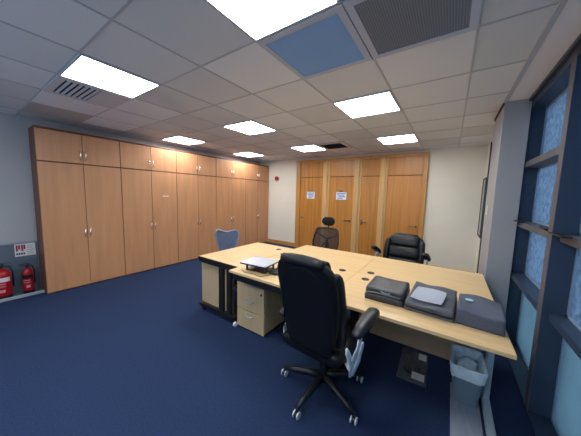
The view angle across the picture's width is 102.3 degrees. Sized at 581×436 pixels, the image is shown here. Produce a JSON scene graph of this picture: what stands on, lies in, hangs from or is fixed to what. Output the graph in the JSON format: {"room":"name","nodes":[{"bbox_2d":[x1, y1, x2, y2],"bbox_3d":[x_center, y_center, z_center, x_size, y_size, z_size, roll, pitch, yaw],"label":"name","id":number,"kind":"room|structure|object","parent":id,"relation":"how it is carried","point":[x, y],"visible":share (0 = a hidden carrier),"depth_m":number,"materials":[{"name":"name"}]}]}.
{"room":"office","nodes":[
{"label":"office","id":0,"kind":"room"},
{"bbox_2d":[0,112,259,287],"bbox_3d":[-3.155,-0.271,4.570,0.100,2.560,7.700,5,7,34],"label":"wall","id":1,"kind":"structure","parent":0,"point":[17,207],"depth_m":3.36,"materials":[{"name":"grey paint"}]},
{"bbox_2d":[28,127,119,167],"bbox_3d":[-3.352,-1.070,3.701,0.412,0.449,0.998,5,7,34],"label":"upper cabinet","id":2,"kind":"object","parent":1,"relation":"attached to","point":[50,145],"visible":0.98,"depth_m":3.51,"materials":[{"name":"brown wood"}]},
{"bbox_2d":[119,141,175,172],"bbox_3d":[-2.788,-1.140,4.524,0.412,0.449,0.998,5,7,34],"label":"upper cabinet","id":3,"kind":"object","parent":1,"relation":"attached to","point":[132,156],"visible":0.96,"depth_m":4.37,"materials":[{"name":"brown wood"}]},
{"bbox_2d":[28,125,268,166],"bbox_3d":[-2.231,-1.446,5.331,0.381,0.018,5.000,5,7,34],"label":"trim","id":4,"kind":"structure","parent":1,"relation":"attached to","point":[32,125],"depth_m":4.08,"materials":[{"name":"brown wood"}]},
{"bbox_2d":[176,151,215,176],"bbox_3d":[-2.224,-1.210,5.346,0.412,0.449,0.998,5,7,34],"label":"upper cabinet","id":5,"kind":"object","parent":1,"relation":"attached to","point":[186,163],"visible":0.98,"depth_m":5.20,"materials":[{"name":"brown wood"}]},
{"bbox_2d":[216,158,245,178],"bbox_3d":[-1.661,-1.280,6.169,0.412,0.449,0.998,5,7,34],"label":"upper cabinet","id":6,"kind":"object","parent":1,"relation":"attached to","point":[225,168],"visible":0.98,"depth_m":6.03,"materials":[{"name":"brown wood"}]},
{"bbox_2d":[246,163,268,180],"bbox_3d":[-1.097,-1.351,6.992,0.412,0.449,0.998,5,7,34],"label":"upper cabinet","id":7,"kind":"object","parent":1,"relation":"attached to","point":[253,172],"visible":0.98,"depth_m":6.86,"materials":[{"name":"brown wood"}]},
{"bbox_2d":[0,242,534,435],"bbox_3d":[-0.828,1.276,3.107,5.820,0.100,7.700,5,7,34],"label":"floor","id":8,"kind":"structure","parent":0,"point":[137,354],"depth_m":1.98,"materials":[{"name":"blue carpet"}]},
{"bbox_2d":[0,240,44,302],"bbox_3d":[-4.047,0.760,3.096,0.233,0.765,1.025,5,7,34],"label":"stand","id":9,"kind":"object","parent":8,"relation":"on","point":[14,254],"visible":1,"depth_m":3.40,"materials":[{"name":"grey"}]},
{"bbox_2d":[0,264,14,298],"bbox_3d":[-3.966,0.869,3.212,0.178,0.478,0.180,3,6,10],"label":"fire extinguisher","id":10,"kind":"object","parent":9,"relation":"on","point":[6,289],"visible":1,"depth_m":3.20,"materials":[{"name":"red metal"}]},
{"bbox_2d":[19,263,35,293],"bbox_3d":[-3.822,0.874,3.409,0.131,0.433,0.119,1,6,-8],"label":"fire extinguisher","id":11,"kind":"object","parent":9,"relation":"on","point":[28,280],"visible":0.96,"depth_m":3.38,"materials":[{"name":"red metal"}]},
{"bbox_2d":[31,160,124,294],"bbox_3d":[-3.382,0.116,3.823,0.412,1.932,0.998,5,7,34],"label":"tall cabinet","id":12,"kind":"object","parent":8,"relation":"on","point":[78,207],"visible":1,"depth_m":3.63,"materials":[{"name":"brown wood"}]},
{"bbox_2d":[120,168,177,275],"bbox_3d":[-2.819,0.046,4.646,0.412,1.932,0.998,5,7,34],"label":"tall cabinet","id":13,"kind":"object","parent":8,"relation":"on","point":[149,198],"visible":0.98,"depth_m":4.49,"materials":[{"name":"brown wood"}]},
{"bbox_2d":[176,173,215,262],"bbox_3d":[-2.255,-0.025,5.468,0.412,1.932,0.998,5,7,34],"label":"tall cabinet","id":14,"kind":"object","parent":8,"relation":"on","point":[196,194],"visible":0.87,"depth_m":5.31,"materials":[{"name":"brown wood"}]},
{"bbox_2d":[215,229,238,290],"bbox_3d":[-0.876,0.681,3.610,0.648,0.977,0.688,-4,8,-43],"label":"mesh chair","id":15,"kind":"object","parent":8,"relation":"on","point":[225,240],"visible":0.28,"depth_m":3.79,"materials":[{"name":"blue fabric"}]},
{"bbox_2d":[216,177,245,251],"bbox_3d":[-1.691,-0.095,6.291,0.412,1.932,0.998,5,7,34],"label":"tall cabinet","id":16,"kind":"object","parent":8,"relation":"on","point":[230,192],"visible":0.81,"depth_m":6.15,"materials":[{"name":"brown wood"}]},
{"bbox_2d":[198,242,291,323],"bbox_3d":[-0.590,0.839,3.334,0.751,0.733,1.136,5,7,34],"label":"office desk","id":17,"kind":"object","parent":8,"relation":"on","point":[217,281],"visible":0.82,"depth_m":2.99,"materials":[{"name":"brown wood"}]},
{"bbox_2d":[245,179,268,244],"bbox_3d":[-1.127,-0.165,7.114,0.412,1.932,0.998,5,7,34],"label":"tall cabinet","id":18,"kind":"object","parent":8,"relation":"on","point":[256,201],"visible":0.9,"depth_m":6.97,"materials":[{"name":"brown wood"}]},
{"bbox_2d":[233,281,283,336],"bbox_3d":[-0.315,0.995,2.826,0.438,0.543,0.607,5,7,34],"label":"drawer pedestal","id":19,"kind":"object","parent":8,"relation":"on","point":[258,309],"visible":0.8,"depth_m":2.60,"materials":[{"name":"brown wood"}]},
{"bbox_2d":[229,255,356,368],"bbox_3d":[0.025,0.934,2.566,1.128,0.733,0.818,5,7,34],"label":"office desk","id":20,"kind":"object","parent":8,"relation":"on","point":[270,282],"visible":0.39,"depth_m":2.40,"materials":[{"name":"brown wood"}]},
{"bbox_2d":[244,264,274,273],"bbox_3d":[-0.332,0.524,2.545,0.300,0.071,0.240,5,7,28],"label":"laptop stand","id":21,"kind":"object","parent":20,"relation":"on","point":[252,268],"visible":0.48,"depth_m":2.52,"materials":[{"name":"black plastic"}]},
{"bbox_2d":[240,256,277,268],"bbox_3d":[-0.333,0.478,2.536,0.330,0.020,0.270,5,7,28],"label":"laptop","id":22,"kind":"object","parent":21,"relation":"on","point":[260,262],"visible":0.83,"depth_m":2.49,"materials":[{"name":"silver plastic"}]},
{"bbox_2d":[269,268,277,275],"bbox_3d":[-0.127,0.560,2.468,0.120,0.030,0.200,5,7,28],"label":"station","id":23,"kind":"object","parent":20,"relation":"on","point":[274,271],"visible":0.31,"depth_m":2.40,"materials":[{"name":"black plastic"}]},
{"bbox_2d":[312,217,338,249],"bbox_3d":[0.492,0.586,4.013,0.668,1.154,0.787,5,7,34],"label":"mesh office chair","id":24,"kind":"object","parent":8,"relation":"on","point":[324,237],"visible":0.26,"depth_m":4.25,"materials":[{"name":"black fabric"}]},
{"bbox_2d":[277,245,375,322],"bbox_3d":[0.488,0.876,3.241,1.128,0.733,0.818,5,7,34],"label":"office desk","id":25,"kind":"object","parent":8,"relation":"on","point":[345,260],"visible":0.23,"depth_m":3.15,"materials":[{"name":"brown wood"}]},
{"bbox_2d":[277,253,379,425],"bbox_3d":[0.271,0.800,1.772,0.757,1.176,0.707,6,7,37],"label":"leather office chair","id":26,"kind":"object","parent":8,"relation":"on","point":[317,325],"visible":1,"depth_m":1.54,"materials":[{"name":"black leather"}]},
{"bbox_2d":[371,233,430,264],"bbox_3d":[1.568,0.754,3.365,0.746,1.006,0.722,6,7,37],"label":"leather office chair","id":27,"kind":"object","parent":8,"relation":"on","point":[407,247],"visible":0.41,"depth_m":3.46,"materials":[{"name":"black leather"}]},
{"bbox_2d":[388,256,417,262],"bbox_3d":[1.662,0.685,3.481,0.404,0.182,0.098,6,7,37],"label":"lumbar cushion","id":28,"kind":"object","parent":27,"relation":"on","point":[415,260],"depth_m":3.44,"materials":[{"name":"black leather"}]},
{"bbox_2d":[388,244,418,259],"bbox_3d":[1.688,0.502,3.491,0.415,0.160,0.105,6,7,37],"label":"cushion","id":29,"kind":"object","parent":27,"relation":"on","point":[396,251],"depth_m":3.46,"materials":[{"name":"black leather"}]},
{"bbox_2d":[391,234,419,246],"bbox_3d":[1.726,0.339,3.518,0.382,0.139,0.120,6,7,37],"label":"cushion","id":30,"kind":"object","parent":27,"relation":"on","point":[397,240],"depth_m":3.49,"materials":[{"name":"black leather"}]},
{"bbox_2d":[404,353,426,382],"bbox_3d":[1.138,1.362,2.167,0.228,0.030,0.466,5,7,32],"label":"socket","id":31,"kind":"object","parent":8,"relation":"on","point":[416,374],"visible":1,"depth_m":2.13,"materials":[{"name":"grey plastic"}]},
{"bbox_2d":[331,272,516,435],"bbox_3d":[0.964,1.023,1.930,1.142,0.733,0.818,5,7,34],"label":"office desk","id":32,"kind":"object","parent":8,"relation":"on","point":[425,333],"visible":0.48,"depth_m":1.75,"materials":[{"name":"brown wood"}]},
{"bbox_2d":[365,276,409,307],"bbox_3d":[0.818,0.599,1.950,0.306,0.105,0.341,5,7,34],"label":"laptop bag","id":33,"kind":"object","parent":32,"relation":"on","point":[381,289],"visible":1,"depth_m":1.86,"materials":[{"name":"fabric"}]},
{"bbox_2d":[404,281,456,322],"bbox_3d":[1.089,0.629,1.806,0.314,0.090,0.456,6,7,37],"label":"bag","id":34,"kind":"object","parent":32,"relation":"on","point":[446,311],"visible":0.74,"depth_m":1.69,"materials":[{"name":"grey fabric"}]},
{"bbox_2d":[411,286,446,304],"bbox_3d":[1.052,0.584,1.778,0.208,0.028,0.236,7,8,41],"label":"paper sheet","id":35,"kind":"object","parent":34,"relation":"on","point":[425,294],"visible":1,"depth_m":1.77,"materials":[{"name":"white paper"}]},
{"bbox_2d":[456,294,505,336],"bbox_3d":[1.305,0.643,1.615,0.244,0.112,0.349,6,7,38],"label":"laptop bag","id":36,"kind":"object","parent":32,"relation":"on","point":[473,311],"visible":1,"depth_m":1.52,"materials":[{"name":"fabric"}]},
{"bbox_2d":[359,257,493,352],"bbox_3d":[1.422,0.966,2.607,1.133,0.733,0.818,5,7,34],"label":"office desk","id":37,"kind":"object","parent":8,"relation":"on","point":[463,282],"visible":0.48,"depth_m":2.50,"materials":[{"name":"brown wood"}]},
{"bbox_2d":[450,382,482,435],"bbox_3d":[1.036,1.451,1.359,0.181,0.004,1.400,5,7,34],"label":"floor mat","id":38,"kind":"object","parent":8,"relation":"on","point":[465,420],"visible":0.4,"depth_m":1.65,"materials":[{"name":"grey plastic"}]},
{"bbox_2d":[450,344,488,407],"bbox_3d":[1.385,1.247,1.850,0.230,0.319,0.320,5,7,34],"label":"waste bin","id":39,"kind":"object","parent":38,"relation":"on","point":[468,368],"visible":1,"depth_m":1.77,"materials":[{"name":"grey plastic"}]},
{"bbox_2d":[0,0,559,161],"bbox_3d":[-0.840,-1.376,2.889,5.628,0.100,7.700,5,7,34],"label":"ceiling","id":40,"kind":"structure","parent":0,"point":[194,30],"depth_m":2.00,"materials":[{"name":"tile"}]},
{"bbox_2d":[22,102,91,121],"bbox_3d":[-3.122,-1.407,3.143,0.580,0.005,0.580,5,7,34],"label":"ceiling panel","id":41,"kind":"object","parent":40,"relation":"attached to","point":[32,107],"visible":1,"depth_m":3.11,"materials":[{"name":"grey tile"}]},
{"bbox_2d":[31,91,108,115],"bbox_3d":[-2.626,-1.360,2.808,0.580,0.005,0.580,5,7,34],"label":"ceiling panel","id":42,"kind":"object","parent":40,"relation":"attached to","point":[46,98],"visible":0.82,"depth_m":2.78,"materials":[{"name":"white tile"}]},
{"bbox_2d":[0,0,558,160],"bbox_3d":[-0.805,-1.321,2.870,5.515,0.004,7.500,5,7,34],"label":"grid","id":43,"kind":"object","parent":40,"relation":"attached to","point":[128,2],"visible":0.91,"depth_m":2.19,"materials":[{"name":"grey metal"}]},
{"bbox_2d":[42,75,132,108],"bbox_3d":[-2.131,-1.305,2.473,0.592,0.015,0.592,5,7,34],"label":"air vent","id":44,"kind":"object","parent":43,"relation":"attached to","point":[62,86],"visible":0.98,"depth_m":2.43,"materials":[{"name":"grey metal"}]},
{"bbox_2d":[58,53,160,98],"bbox_3d":[-1.636,-1.260,2.137,0.590,0.010,0.590,5,7,34],"label":"ceiling light","id":45,"kind":"object","parent":43,"relation":"attached to","point":[85,69],"visible":1,"depth_m":2.09,"materials":[{"name":"grey plastic"}]},
{"bbox_2d":[161,136,205,144],"bbox_3d":[-2.107,-1.528,4.625,0.590,0.010,0.590,5,7,34],"label":"ceiling light","id":46,"kind":"object","parent":43,"relation":"attached to","point":[178,139],"visible":1,"depth_m":4.60,"materials":[{"name":"grey plastic"}]},
{"bbox_2d":[233,152,264,156],"bbox_3d":[-1.092,-1.654,6.106,0.590,0.010,0.590,5,7,34],"label":"ceiling light","id":47,"kind":"object","parent":43,"relation":"attached to","point":[246,154],"visible":1,"depth_m":6.08,"materials":[{"name":"grey plastic"}]},
{"bbox_2d":[222,120,276,134],"bbox_3d":[-0.621,-1.386,3.619,0.590,0.010,0.590,5,7,34],"label":"ceiling light","id":48,"kind":"object","parent":43,"relation":"attached to","point":[249,127],"visible":1,"depth_m":3.59,"materials":[{"name":"grey plastic"}]},
{"bbox_2d":[204,0,340,41],"bbox_3d":[-0.150,-1.119,1.131,0.590,0.010,0.590,5,7,34],"label":"ceiling light","id":49,"kind":"object","parent":43,"relation":"attached to","point":[258,19],"visible":1,"depth_m":1.29,"materials":[{"name":"grey plastic"}]},
{"bbox_2d":[290,145,325,151],"bbox_3d":[0.394,-1.513,5.100,0.590,0.010,0.590,5,7,34],"label":"ceiling light","id":50,"kind":"object","parent":43,"relation":"attached to","point":[308,148],"visible":0.96,"depth_m":5.08,"materials":[{"name":"grey plastic"}]},
{"bbox_2d":[257,2,372,79],"bbox_3d":[0.188,-1.160,1.625,0.592,0.012,0.592,5,7,34],"label":"ceiling panel","id":51,"kind":"object","parent":43,"relation":"attached to","point":[328,41],"visible":1,"depth_m":1.56,"materials":[{"name":"blue"}]},
{"bbox_2d":[315,141,352,149],"bbox_3d":[0.889,-1.462,4.765,0.592,0.018,0.592,5,7,34],"label":"air vent","id":52,"kind":"object","parent":43,"relation":"attached to","point":[335,145],"visible":1,"depth_m":4.73,"materials":[{"name":"grey metal"}]},
{"bbox_2d":[332,90,400,118],"bbox_3d":[0.865,-1.245,2.612,0.590,0.010,0.590,5,7,34],"label":"ceiling light","id":53,"kind":"object","parent":43,"relation":"attached to","point":[381,102],"visible":1,"depth_m":2.57,"materials":[{"name":"grey plastic"}]},
{"bbox_2d":[376,134,418,144],"bbox_3d":[1.880,-1.371,4.093,0.590,0.010,0.590,5,7,34],"label":"ceiling light","id":54,"kind":"object","parent":43,"relation":"attached to","point":[407,138],"visible":1,"depth_m":4.06,"materials":[{"name":"grey plastic"}]},
{"bbox_2d":[343,0,481,59],"bbox_3d":[0.683,-1.113,1.290,0.592,0.012,0.592,5,7,34],"label":"grille","id":55,"kind":"object","parent":43,"relation":"attached to","point":[386,27],"visible":1,"depth_m":1.32,"materials":[{"name":"grey metal"}]},
{"bbox_2d":[504,0,567,102],"bbox_3d":[0.790,-1.025,0.325,0.030,0.032,5.069,5,7,34],"label":"trim","id":56,"kind":"structure","parent":40,"relation":"attached to","point":[562,3],"depth_m":1.48,"materials":[{"name":"grey metal"}]},
{"bbox_2d":[260,145,487,271],"bbox_3d":[1.394,-0.308,6.067,5.730,2.560,0.100,5,7,34],"label":"wall","id":57,"kind":"structure","parent":0,"point":[456,175],"depth_m":4.81,"materials":[{"name":"beige paint"}]},
{"bbox_2d":[268,239,294,246],"bbox_3d":[-0.284,0.760,7.236,1.040,0.110,0.018,5,7,34],"label":"baseboard","id":58,"kind":"structure","parent":57,"relation":"attached to","point":[269,240],"depth_m":7.22,"materials":[{"name":"brown wood"}]},
{"bbox_2d":[299,162,322,246],"bbox_3d":[0.556,-0.310,6.511,0.700,2.430,0.109,5,7,34],"label":"door","id":59,"kind":"structure","parent":57,"relation":"in","point":[311,173],"depth_m":6.52,"materials":[{"name":"brown wood"}]},
{"bbox_2d":[307,192,314,198],"bbox_3d":[0.560,-0.632,6.486,0.245,0.185,0.002,5,7,34],"label":"notice","id":60,"kind":"object","parent":59,"relation":"attached to","point":[311,195],"visible":1,"depth_m":6.48,"materials":[{"name":"white paper"}]},
{"bbox_2d":[321,161,330,226],"bbox_3d":[0.929,-0.275,6.266,0.195,2.430,0.099,5,7,34],"label":"trim","id":61,"kind":"structure","parent":57,"relation":"attached to","point":[326,165],"depth_m":6.19,"materials":[{"name":"brown wood"}]},
{"bbox_2d":[328,160,354,251],"bbox_3d":[1.276,-0.242,6.024,0.655,2.430,0.109,5,7,34],"label":"door","id":62,"kind":"structure","parent":57,"relation":"in","point":[341,172],"depth_m":5.99,"materials":[{"name":"brown wood"}]},
{"bbox_2d":[336,192,346,199],"bbox_3d":[1.297,-0.564,5.987,0.280,0.190,0.002,5,7,34],"label":"notice","id":63,"kind":"object","parent":62,"relation":"attached to","point":[339,195],"visible":1,"depth_m":5.99,"materials":[{"name":"white paper"}]},
{"bbox_2d":[350,159,362,252],"bbox_3d":[1.627,-0.209,5.794,0.185,2.430,0.099,5,7,34],"label":"trim","id":64,"kind":"structure","parent":57,"relation":"attached to","point":[359,162],"depth_m":5.75,"materials":[{"name":"brown wood"}]},
{"bbox_2d":[294,152,429,247],"bbox_3d":[1.511,-0.257,5.885,3.255,2.500,0.074,5,7,34],"label":"trim","id":65,"kind":"structure","parent":57,"relation":"attached to","point":[426,154],"depth_m":5.48,"materials":[{"name":"brown wood"}]},
{"bbox_2d":[358,158,380,255],"bbox_3d":[1.875,-0.185,5.619,0.425,2.430,0.109,5,7,34],"label":"door","id":66,"kind":"structure","parent":57,"relation":"in","point":[370,168],"depth_m":5.61,"materials":[{"name":"brown wood"}]},
{"bbox_2d":[375,158,388,256],"bbox_3d":[2.124,-0.162,5.457,0.170,2.430,0.099,5,7,34],"label":"trim","id":67,"kind":"structure","parent":57,"relation":"attached to","point":[384,165],"depth_m":5.41,"materials":[{"name":"brown wood"}]},
{"bbox_2d":[382,156,424,257],"bbox_3d":[2.484,-0.127,5.206,0.710,2.430,0.109,5,7,34],"label":"door","id":68,"kind":"structure","parent":57,"relation":"in","point":[405,174],"depth_m":5.17,"materials":[{"name":"brown wood"}]},
{"bbox_2d":[474,139,492,272],"bbox_3d":[3.182,-0.021,3.712,0.100,2.560,1.800,5,7,34],"label":"wall","id":69,"kind":"structure","parent":0,"point":[489,145],"depth_m":4.28,"materials":[{"name":"beige paint"}]},
{"bbox_2d":[477,177,486,237],"bbox_3d":[3.452,-0.185,4.205,0.028,1.050,0.450,5,7,34],"label":"notice board","id":70,"kind":"object","parent":69,"relation":"attached to","point":[484,179],"visible":0.86,"depth_m":4.22,"materials":[{"name":"grey"}]},
{"bbox_2d":[477,142,492,272],"bbox_3d":[3.311,-0.018,4.011,0.020,2.500,0.018,5,7,34],"label":"cable trunking","id":71,"kind":"object","parent":69,"relation":"attached to","point":[491,142],"visible":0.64,"depth_m":3.99,"materials":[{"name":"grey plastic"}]},
{"bbox_2d":[481,121,494,144],"bbox_3d":[3.129,-1.351,3.635,0.110,0.099,1.799,5,7,34],"label":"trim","id":72,"kind":"structure","parent":69,"relation":"attached to","point":[489,136],"depth_m":3.77,"materials":[{"name":"paint"}]},
{"bbox_2d":[494,103,504,120],"bbox_3d":[2.388,-1.206,2.678,0.009,0.029,0.630,5,7,34],"label":"trim","id":73,"kind":"structure","parent":69,"relation":"attached to","point":[503,104],"depth_m":2.62,"materials":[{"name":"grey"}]},
{"bbox_2d":[505,108,545,340],"bbox_3d":[1.203,0.256,0.534,0.250,2.560,5.700,5,7,34],"label":"window","id":74,"kind":"structure","parent":69,"relation":"in","point":[537,117],"depth_m":2.45,"materials":[{"name":"blue glass"}]},
{"bbox_2d":[508,44,580,418],"bbox_3d":[2.179,0.181,1.992,0.280,2.660,1.090,5,7,34],"label":"window","id":75,"kind":"structure","parent":74,"relation":"attached to","point":[545,283],"depth_m":1.67,"materials":[{"name":"blue glass"}]},
{"bbox_2d":[527,33,580,435],"bbox_3d":[1.565,0.257,1.095,0.280,2.660,1.090,5,7,34],"label":"window","id":76,"kind":"structure","parent":74,"relation":"attached to","point":[565,419],"depth_m":1.51,"materials":[{"name":"blue glass"}]},
{"bbox_2d":[508,0,580,101],"bbox_3d":[1.166,-1.068,0.386,0.515,0.100,5.800,5,7,34],"label":"trim","id":77,"kind":"structure","parent":69,"relation":"attached to","point":[567,27],"depth_m":1.55,"materials":[{"name":"white paint"}]},
{"bbox_2d":[478,99,531,314],"bbox_3d":[2.445,0.060,2.747,0.205,2.560,0.630,5,7,34],"label":"wall pillar","id":78,"kind":"structure","parent":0,"point":[511,129],"depth_m":2.48,"materials":[{"name":"paint"}]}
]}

